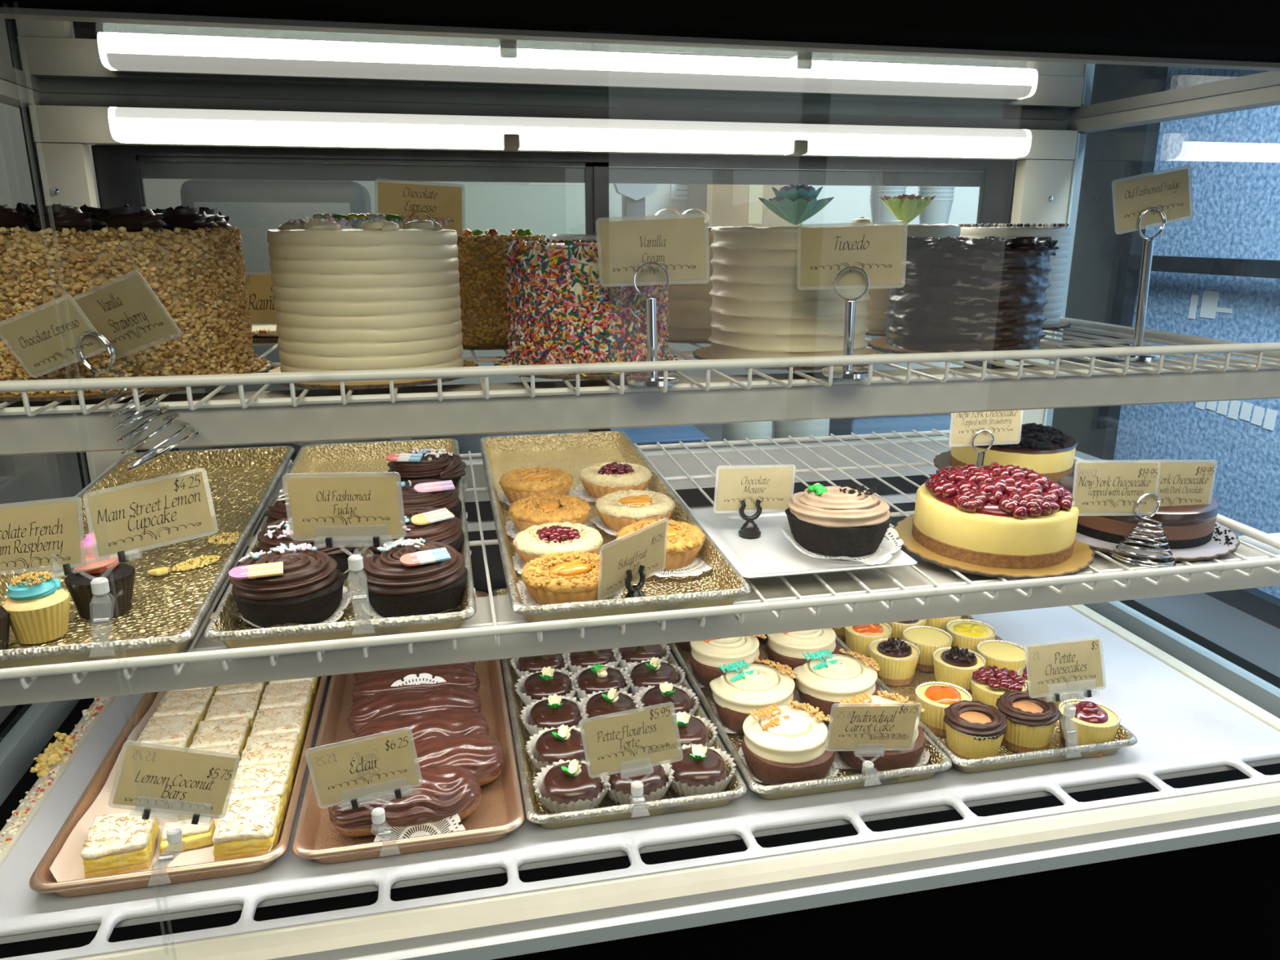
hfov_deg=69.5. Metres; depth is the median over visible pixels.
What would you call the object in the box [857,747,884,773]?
clip
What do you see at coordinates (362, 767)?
price card
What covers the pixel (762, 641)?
cake
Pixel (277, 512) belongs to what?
cake
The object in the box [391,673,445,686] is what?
doily
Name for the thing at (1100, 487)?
price card
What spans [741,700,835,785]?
cake
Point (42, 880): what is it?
tray
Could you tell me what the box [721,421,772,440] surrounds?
canister
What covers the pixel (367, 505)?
price card
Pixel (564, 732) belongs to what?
flower
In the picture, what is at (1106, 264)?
window
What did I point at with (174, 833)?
clip
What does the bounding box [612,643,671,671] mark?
petite torte
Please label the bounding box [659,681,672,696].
flower
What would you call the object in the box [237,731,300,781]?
bar
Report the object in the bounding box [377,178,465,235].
price card
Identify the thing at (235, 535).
crumbs
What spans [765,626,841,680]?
cake
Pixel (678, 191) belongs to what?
paper notice
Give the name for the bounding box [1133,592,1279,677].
floor
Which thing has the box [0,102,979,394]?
wall
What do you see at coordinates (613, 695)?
flower
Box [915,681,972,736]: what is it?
cheesecake
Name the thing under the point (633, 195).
kitchen scale
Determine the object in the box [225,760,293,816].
bar
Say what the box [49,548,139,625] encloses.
clip
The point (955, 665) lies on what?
cheesecake
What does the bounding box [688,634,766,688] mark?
cake
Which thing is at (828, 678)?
cake
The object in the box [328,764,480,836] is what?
eclair
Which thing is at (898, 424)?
storage bin
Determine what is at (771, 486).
price card
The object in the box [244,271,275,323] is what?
price card
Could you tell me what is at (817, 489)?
flower
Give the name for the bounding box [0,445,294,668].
tray
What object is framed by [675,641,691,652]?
cake
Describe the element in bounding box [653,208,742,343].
cake
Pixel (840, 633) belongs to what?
cheesecake
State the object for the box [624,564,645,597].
card holder
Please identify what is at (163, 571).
scrap
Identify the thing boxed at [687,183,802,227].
cardboard box
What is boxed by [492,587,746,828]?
tray
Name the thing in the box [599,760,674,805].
petite torte
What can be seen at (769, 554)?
serving plate
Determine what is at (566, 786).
petite torte
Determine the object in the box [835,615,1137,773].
tray
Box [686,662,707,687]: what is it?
doily
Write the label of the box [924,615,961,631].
cheesecake
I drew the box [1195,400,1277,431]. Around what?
paper strips
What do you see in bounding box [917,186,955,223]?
cup stack
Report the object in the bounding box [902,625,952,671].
cheesecake
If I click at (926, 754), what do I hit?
doily
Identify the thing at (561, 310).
cake
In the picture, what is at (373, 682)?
eclair
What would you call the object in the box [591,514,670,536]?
doily
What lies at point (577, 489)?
doily
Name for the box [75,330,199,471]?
card holder
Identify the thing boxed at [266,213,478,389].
cake
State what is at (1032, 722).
cheesecake
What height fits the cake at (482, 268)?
0.128 m
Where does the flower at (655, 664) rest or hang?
on the petite torte at (655, 672)
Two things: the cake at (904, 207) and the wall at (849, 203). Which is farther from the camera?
the wall at (849, 203)
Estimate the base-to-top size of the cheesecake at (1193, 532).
0.052 m
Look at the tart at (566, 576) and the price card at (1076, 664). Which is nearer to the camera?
the tart at (566, 576)
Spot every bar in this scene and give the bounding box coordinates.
[80,808,159,878]
[118,740,187,778]
[135,711,199,750]
[152,687,213,721]
[160,815,214,855]
[166,686,217,695]
[175,800,226,821]
[186,743,241,795]
[189,715,251,752]
[204,689,262,729]
[212,794,284,861]
[214,681,268,700]
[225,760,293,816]
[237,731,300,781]
[249,703,307,751]
[258,680,313,723]
[268,676,319,698]
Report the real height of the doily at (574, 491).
0.008 m
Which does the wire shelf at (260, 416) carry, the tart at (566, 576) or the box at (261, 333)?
the box at (261, 333)
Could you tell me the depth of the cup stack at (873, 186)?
2.32 m
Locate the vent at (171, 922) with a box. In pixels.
[0,744,1279,959]
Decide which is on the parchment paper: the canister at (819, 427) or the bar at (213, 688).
the bar at (213, 688)
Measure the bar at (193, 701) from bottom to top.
0.032 m
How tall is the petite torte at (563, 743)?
0.047 m
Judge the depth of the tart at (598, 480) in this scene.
1.16 m
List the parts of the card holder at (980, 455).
stem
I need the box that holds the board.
[453,185,584,240]
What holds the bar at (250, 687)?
on the parchment paper
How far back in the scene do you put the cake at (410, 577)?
0.82 m
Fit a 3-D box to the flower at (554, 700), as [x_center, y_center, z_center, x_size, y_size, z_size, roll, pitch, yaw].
[-0.099,0.259,1.077,0.016,0.016,0.015,1,15,5]
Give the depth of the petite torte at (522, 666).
1.19 m
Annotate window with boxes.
[992,122,1279,629]
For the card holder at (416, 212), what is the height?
0.147 m
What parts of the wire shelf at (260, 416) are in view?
rail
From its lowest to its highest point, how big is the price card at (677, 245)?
0.060 m
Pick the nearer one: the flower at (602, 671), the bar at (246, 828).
the bar at (246, 828)
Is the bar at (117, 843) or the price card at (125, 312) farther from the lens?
the bar at (117, 843)
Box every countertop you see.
[0,421,1110,724]
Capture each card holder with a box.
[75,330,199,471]
[407,211,433,222]
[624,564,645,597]
[626,262,679,386]
[738,498,762,537]
[821,266,873,378]
[971,429,994,466]
[1111,207,1166,361]
[1111,492,1176,568]
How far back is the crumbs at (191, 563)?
0.95 m
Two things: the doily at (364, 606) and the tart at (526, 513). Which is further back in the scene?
the tart at (526, 513)
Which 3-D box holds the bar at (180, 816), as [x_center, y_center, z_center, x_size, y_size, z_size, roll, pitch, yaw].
[-0.445,0.323,0.934,0.047,0.031,0.043,-8,17,-26]
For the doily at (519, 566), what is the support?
on the tray at (572, 453)
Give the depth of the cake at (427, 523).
0.93 m
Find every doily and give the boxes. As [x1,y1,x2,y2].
[231,585,352,627]
[342,549,360,573]
[360,587,475,618]
[366,550,471,556]
[373,813,465,842]
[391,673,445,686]
[462,475,467,493]
[497,486,578,505]
[504,520,595,538]
[511,551,602,573]
[516,581,623,605]
[575,484,648,501]
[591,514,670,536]
[648,556,712,577]
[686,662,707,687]
[709,701,743,733]
[737,746,839,785]
[780,520,903,564]
[796,690,805,711]
[828,731,929,781]
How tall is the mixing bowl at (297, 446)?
0.115 m
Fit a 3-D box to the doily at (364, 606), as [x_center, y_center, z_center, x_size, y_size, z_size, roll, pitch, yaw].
[-0.207,0.107,0.859,0.106,0.021,0.106,4,16,15]
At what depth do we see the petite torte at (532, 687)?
1.13 m
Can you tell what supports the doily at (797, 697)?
on the tray at (845, 779)
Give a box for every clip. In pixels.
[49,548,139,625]
[132,803,212,884]
[316,524,384,627]
[342,780,412,854]
[620,764,653,804]
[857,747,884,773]
[1051,682,1096,736]
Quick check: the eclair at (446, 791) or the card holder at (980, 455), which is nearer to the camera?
the eclair at (446, 791)
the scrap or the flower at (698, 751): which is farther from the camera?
the flower at (698, 751)
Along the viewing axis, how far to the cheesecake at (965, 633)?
1.26 m
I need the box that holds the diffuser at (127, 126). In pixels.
[107,106,1031,157]
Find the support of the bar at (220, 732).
on the parchment paper
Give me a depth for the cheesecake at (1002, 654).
1.20 m
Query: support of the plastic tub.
on the wire shelf at (260, 416)
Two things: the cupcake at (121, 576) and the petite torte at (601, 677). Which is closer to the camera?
the cupcake at (121, 576)
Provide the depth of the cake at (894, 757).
1.00 m
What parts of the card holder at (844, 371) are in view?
stem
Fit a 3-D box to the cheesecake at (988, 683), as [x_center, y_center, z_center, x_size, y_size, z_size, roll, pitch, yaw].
[0.435,0.258,1.123,0.064,0.056,0.064,3,16,10]
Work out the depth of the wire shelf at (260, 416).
0.81 m
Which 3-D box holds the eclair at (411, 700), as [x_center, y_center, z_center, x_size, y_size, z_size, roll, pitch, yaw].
[-0.263,0.272,1.079,0.155,0.052,0.074,-4,16,-13]
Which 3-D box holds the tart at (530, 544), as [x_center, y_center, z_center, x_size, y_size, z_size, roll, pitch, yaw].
[-0.085,0.066,0.956,0.093,0.040,0.093,13,20,40]
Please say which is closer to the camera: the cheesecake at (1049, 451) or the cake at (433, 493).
the cake at (433, 493)
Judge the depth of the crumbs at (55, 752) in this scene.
1.01 m
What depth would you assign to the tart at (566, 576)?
0.85 m
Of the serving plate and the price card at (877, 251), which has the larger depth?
the serving plate
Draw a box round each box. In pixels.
[251,324,278,342]
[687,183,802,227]
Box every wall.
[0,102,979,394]
[1113,105,1279,598]
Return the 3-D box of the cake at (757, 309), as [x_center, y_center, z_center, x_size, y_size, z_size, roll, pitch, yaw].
[0.153,-0.211,0.940,0.195,0.170,0.195,-3,16,-12]
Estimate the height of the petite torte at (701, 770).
0.047 m
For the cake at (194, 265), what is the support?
on the wire shelf at (260, 416)
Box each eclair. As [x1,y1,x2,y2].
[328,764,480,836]
[346,685,481,736]
[350,663,479,703]
[352,708,489,742]
[353,662,475,681]
[409,733,503,786]
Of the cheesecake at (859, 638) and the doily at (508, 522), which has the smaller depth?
the doily at (508, 522)
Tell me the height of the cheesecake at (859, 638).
0.048 m
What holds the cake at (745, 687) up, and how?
on the doily at (713, 706)
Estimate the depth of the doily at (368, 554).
0.96 m
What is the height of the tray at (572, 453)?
0.026 m
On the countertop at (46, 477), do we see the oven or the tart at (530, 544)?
the oven
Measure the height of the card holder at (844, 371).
0.097 m
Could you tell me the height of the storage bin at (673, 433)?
0.099 m
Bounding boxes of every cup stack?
[869,186,906,223]
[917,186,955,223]
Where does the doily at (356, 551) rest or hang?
on the tray at (351, 459)
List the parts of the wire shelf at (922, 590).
rail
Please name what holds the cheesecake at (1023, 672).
on the tray at (1056, 751)
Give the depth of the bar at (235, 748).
0.99 m
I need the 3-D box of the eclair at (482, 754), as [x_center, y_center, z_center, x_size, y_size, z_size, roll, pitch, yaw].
[-0.217,0.300,0.974,0.147,0.052,0.075,-4,16,-15]
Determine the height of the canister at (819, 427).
0.145 m
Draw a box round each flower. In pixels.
[542,666,554,678]
[547,693,561,705]
[558,724,571,740]
[568,759,582,776]
[596,666,608,677]
[607,688,619,702]
[649,657,662,670]
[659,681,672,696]
[676,711,690,726]
[692,743,706,757]
[807,483,827,495]
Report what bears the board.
attached to the wall at (849, 203)
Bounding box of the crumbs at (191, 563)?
[171,555,220,571]
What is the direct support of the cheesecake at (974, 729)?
on the tray at (1056, 751)
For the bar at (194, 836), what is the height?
0.019 m
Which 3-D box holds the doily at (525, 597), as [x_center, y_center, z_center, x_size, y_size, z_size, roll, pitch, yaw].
[-0.066,0.105,0.876,0.103,0.018,0.103,2,15,6]
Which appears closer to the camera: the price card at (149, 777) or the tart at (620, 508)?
the price card at (149, 777)
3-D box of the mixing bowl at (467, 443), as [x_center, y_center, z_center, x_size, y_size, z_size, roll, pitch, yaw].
[-0.428,-0.059,2.136,0.210,0.135,0.210,-3,16,-12]
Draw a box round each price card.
[0,294,105,377]
[0,496,85,572]
[70,270,181,359]
[83,467,217,560]
[110,740,239,818]
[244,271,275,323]
[282,471,405,540]
[304,727,422,808]
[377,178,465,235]
[581,702,682,777]
[595,213,710,286]
[597,517,668,599]
[713,464,795,513]
[796,220,907,289]
[825,702,922,751]
[948,409,1023,447]
[1024,635,1106,697]
[1072,459,1160,515]
[1111,166,1193,232]
[1137,460,1217,506]
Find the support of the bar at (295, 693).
on the parchment paper
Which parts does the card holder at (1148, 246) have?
stem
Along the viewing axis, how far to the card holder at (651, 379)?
0.78 m
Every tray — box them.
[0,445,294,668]
[29,611,328,897]
[204,438,476,648]
[292,591,524,863]
[479,431,751,622]
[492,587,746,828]
[667,642,951,799]
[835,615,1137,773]
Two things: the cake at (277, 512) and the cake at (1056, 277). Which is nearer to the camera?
the cake at (277, 512)
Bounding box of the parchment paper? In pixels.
[49,688,313,882]
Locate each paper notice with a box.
[671,183,688,199]
[1187,290,1231,319]
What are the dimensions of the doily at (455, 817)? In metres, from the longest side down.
0.087 x 0.087 x 0.001 m
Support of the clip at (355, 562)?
attached to the tray at (351, 459)
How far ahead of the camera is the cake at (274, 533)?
0.90 m
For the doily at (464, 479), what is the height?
0.022 m
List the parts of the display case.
post, trim, corner post, door, panel, glass, frame, header rail, header panel, sill, door, kick panel, corner post, trim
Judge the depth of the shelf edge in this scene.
0.89 m
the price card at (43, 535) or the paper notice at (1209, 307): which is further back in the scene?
the paper notice at (1209, 307)
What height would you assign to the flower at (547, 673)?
0.016 m
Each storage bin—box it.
[610,424,709,445]
[828,413,953,435]
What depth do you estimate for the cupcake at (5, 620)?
0.76 m
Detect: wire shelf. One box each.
[0,316,1279,456]
[0,427,1279,706]
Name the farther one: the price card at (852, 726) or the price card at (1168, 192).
the price card at (852, 726)
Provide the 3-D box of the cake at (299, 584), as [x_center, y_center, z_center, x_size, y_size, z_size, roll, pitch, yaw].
[-0.321,0.093,0.832,0.099,0.057,0.102,8,17,27]
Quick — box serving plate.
[689,508,916,578]
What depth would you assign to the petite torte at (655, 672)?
1.16 m
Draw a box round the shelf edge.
[0,532,1279,706]
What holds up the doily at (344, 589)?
on the tray at (351, 459)
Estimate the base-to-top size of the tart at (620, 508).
0.032 m
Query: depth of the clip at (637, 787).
0.89 m
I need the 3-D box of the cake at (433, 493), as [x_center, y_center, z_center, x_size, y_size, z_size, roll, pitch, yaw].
[-0.255,0.029,1.046,0.103,0.057,0.094,-5,16,-17]
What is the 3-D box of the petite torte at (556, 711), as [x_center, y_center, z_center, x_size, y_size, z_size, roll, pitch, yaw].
[-0.100,0.275,1.078,0.081,0.047,0.081,1,15,5]
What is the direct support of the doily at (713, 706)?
on the tray at (845, 779)
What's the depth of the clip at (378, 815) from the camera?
0.84 m
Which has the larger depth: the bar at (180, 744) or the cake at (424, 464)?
the cake at (424, 464)
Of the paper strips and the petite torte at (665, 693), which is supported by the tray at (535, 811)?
the petite torte at (665, 693)
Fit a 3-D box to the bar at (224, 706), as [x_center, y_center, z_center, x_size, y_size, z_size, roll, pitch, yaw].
[-0.480,0.278,1.093,0.056,0.033,0.061,-4,16,-13]
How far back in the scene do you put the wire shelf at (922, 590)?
0.88 m
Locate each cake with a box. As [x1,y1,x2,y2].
[0,202,274,401]
[228,542,344,628]
[254,517,358,573]
[263,488,291,524]
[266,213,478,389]
[355,537,467,617]
[365,506,464,555]
[385,447,466,487]
[396,479,462,517]
[456,228,546,350]
[493,237,684,379]
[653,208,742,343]
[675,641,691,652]
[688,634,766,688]
[692,183,879,369]
[709,657,797,734]
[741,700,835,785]
[755,634,768,644]
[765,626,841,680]
[785,483,891,556]
[792,648,880,723]
[836,690,925,773]
[848,194,960,336]
[867,235,1059,353]
[958,223,1071,329]
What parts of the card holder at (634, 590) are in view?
stem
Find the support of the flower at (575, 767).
on the petite torte at (566, 786)
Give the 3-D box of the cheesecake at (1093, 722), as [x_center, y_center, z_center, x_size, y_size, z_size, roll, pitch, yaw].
[0.511,0.279,1.053,0.065,0.053,0.065,-3,16,-12]
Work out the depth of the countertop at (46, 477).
2.23 m
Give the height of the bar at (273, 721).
0.033 m
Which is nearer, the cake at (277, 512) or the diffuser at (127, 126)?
the cake at (277, 512)
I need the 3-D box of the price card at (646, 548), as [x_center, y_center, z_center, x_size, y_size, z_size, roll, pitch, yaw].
[-0.005,0.073,0.857,0.009,0.062,0.096,14,20,41]
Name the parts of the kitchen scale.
post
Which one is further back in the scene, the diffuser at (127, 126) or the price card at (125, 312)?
the diffuser at (127, 126)
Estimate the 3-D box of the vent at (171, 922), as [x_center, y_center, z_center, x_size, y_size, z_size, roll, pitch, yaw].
[0.097,0.373,0.905,1.372,0.053,0.066,-3,16,-12]
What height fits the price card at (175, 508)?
0.063 m
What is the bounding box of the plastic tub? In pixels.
[549,234,600,242]
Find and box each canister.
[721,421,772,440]
[773,418,829,438]
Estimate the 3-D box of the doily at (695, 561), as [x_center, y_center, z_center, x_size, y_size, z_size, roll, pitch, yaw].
[0.028,0.081,0.968,0.115,0.011,0.115,-1,15,-4]
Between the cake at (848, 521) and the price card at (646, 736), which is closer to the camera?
the price card at (646, 736)
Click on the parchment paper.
(68, 865)
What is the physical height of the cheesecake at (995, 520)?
0.088 m
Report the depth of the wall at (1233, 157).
3.61 m
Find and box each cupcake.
[0,605,10,649]
[1,571,70,644]
[63,532,135,619]
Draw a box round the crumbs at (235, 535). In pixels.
[207,531,251,545]
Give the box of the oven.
[180,178,371,462]
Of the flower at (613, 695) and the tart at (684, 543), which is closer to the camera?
the tart at (684, 543)
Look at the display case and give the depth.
0.95 m
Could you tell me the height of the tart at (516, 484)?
0.034 m
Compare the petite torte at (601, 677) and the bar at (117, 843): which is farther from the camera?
the petite torte at (601, 677)
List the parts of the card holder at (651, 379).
stem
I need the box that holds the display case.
[0,0,1279,959]
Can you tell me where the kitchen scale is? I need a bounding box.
[613,183,657,378]
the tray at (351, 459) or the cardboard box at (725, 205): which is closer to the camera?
the tray at (351, 459)
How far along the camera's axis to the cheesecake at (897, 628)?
1.29 m
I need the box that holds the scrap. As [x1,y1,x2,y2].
[146,566,169,576]
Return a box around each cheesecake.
[831,626,845,641]
[844,622,892,657]
[869,637,919,686]
[886,618,926,639]
[893,462,1094,579]
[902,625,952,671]
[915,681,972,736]
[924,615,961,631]
[933,422,1078,483]
[933,645,986,695]
[943,700,1008,759]
[946,618,995,652]
[970,665,1027,709]
[977,640,1028,672]
[995,690,1060,753]
[1017,662,1071,708]
[1057,471,1239,560]
[1057,698,1120,756]
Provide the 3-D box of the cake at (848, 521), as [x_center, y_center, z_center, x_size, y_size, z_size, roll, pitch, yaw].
[0.212,0.039,0.989,0.112,0.066,0.092,4,16,16]
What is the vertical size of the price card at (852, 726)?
0.062 m
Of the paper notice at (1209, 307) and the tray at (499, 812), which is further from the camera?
the paper notice at (1209, 307)
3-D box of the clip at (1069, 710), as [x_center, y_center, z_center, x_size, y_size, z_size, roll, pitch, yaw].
[0.473,0.262,1.011,0.064,0.082,0.023,-3,16,-12]
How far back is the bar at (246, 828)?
0.87 m
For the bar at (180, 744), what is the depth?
1.00 m
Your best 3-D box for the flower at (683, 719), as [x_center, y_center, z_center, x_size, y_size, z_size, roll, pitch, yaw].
[0.049,0.270,1.038,0.016,0.016,0.015,8,17,27]
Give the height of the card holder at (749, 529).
0.040 m
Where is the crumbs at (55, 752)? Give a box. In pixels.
[0,696,109,853]
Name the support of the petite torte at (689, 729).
on the tray at (535, 811)
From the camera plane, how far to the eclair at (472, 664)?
1.17 m
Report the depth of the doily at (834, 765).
1.00 m
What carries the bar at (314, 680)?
on the parchment paper
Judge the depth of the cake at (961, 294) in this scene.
0.95 m
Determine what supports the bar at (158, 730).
on the parchment paper
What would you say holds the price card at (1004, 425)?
attached to the card holder at (980, 455)
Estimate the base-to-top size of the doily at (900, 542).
0.025 m
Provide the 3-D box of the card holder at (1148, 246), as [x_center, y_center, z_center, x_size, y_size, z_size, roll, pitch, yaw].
[0.502,-0.195,0.924,0.058,0.148,0.046,-3,16,-12]
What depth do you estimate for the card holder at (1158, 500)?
0.97 m
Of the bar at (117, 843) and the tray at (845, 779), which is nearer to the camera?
the bar at (117, 843)
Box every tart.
[498,466,573,502]
[508,493,590,532]
[512,521,603,564]
[520,550,610,604]
[579,462,652,498]
[595,488,675,532]
[615,519,705,570]
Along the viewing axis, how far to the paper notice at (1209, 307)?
3.67 m
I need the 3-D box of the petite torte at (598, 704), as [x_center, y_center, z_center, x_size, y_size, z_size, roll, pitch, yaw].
[-0.035,0.271,1.093,0.081,0.047,0.081,-10,18,-32]
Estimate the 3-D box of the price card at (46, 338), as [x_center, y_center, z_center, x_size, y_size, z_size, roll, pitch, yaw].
[-0.443,-0.107,0.694,0.084,0.065,0.015,3,16,10]
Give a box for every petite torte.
[510,653,570,679]
[514,666,578,706]
[520,693,589,736]
[524,724,589,772]
[532,759,610,813]
[562,648,622,674]
[569,663,632,702]
[577,688,644,722]
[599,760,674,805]
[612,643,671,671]
[622,657,685,695]
[632,681,699,715]
[660,743,736,797]
[671,711,718,751]
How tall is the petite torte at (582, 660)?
0.047 m

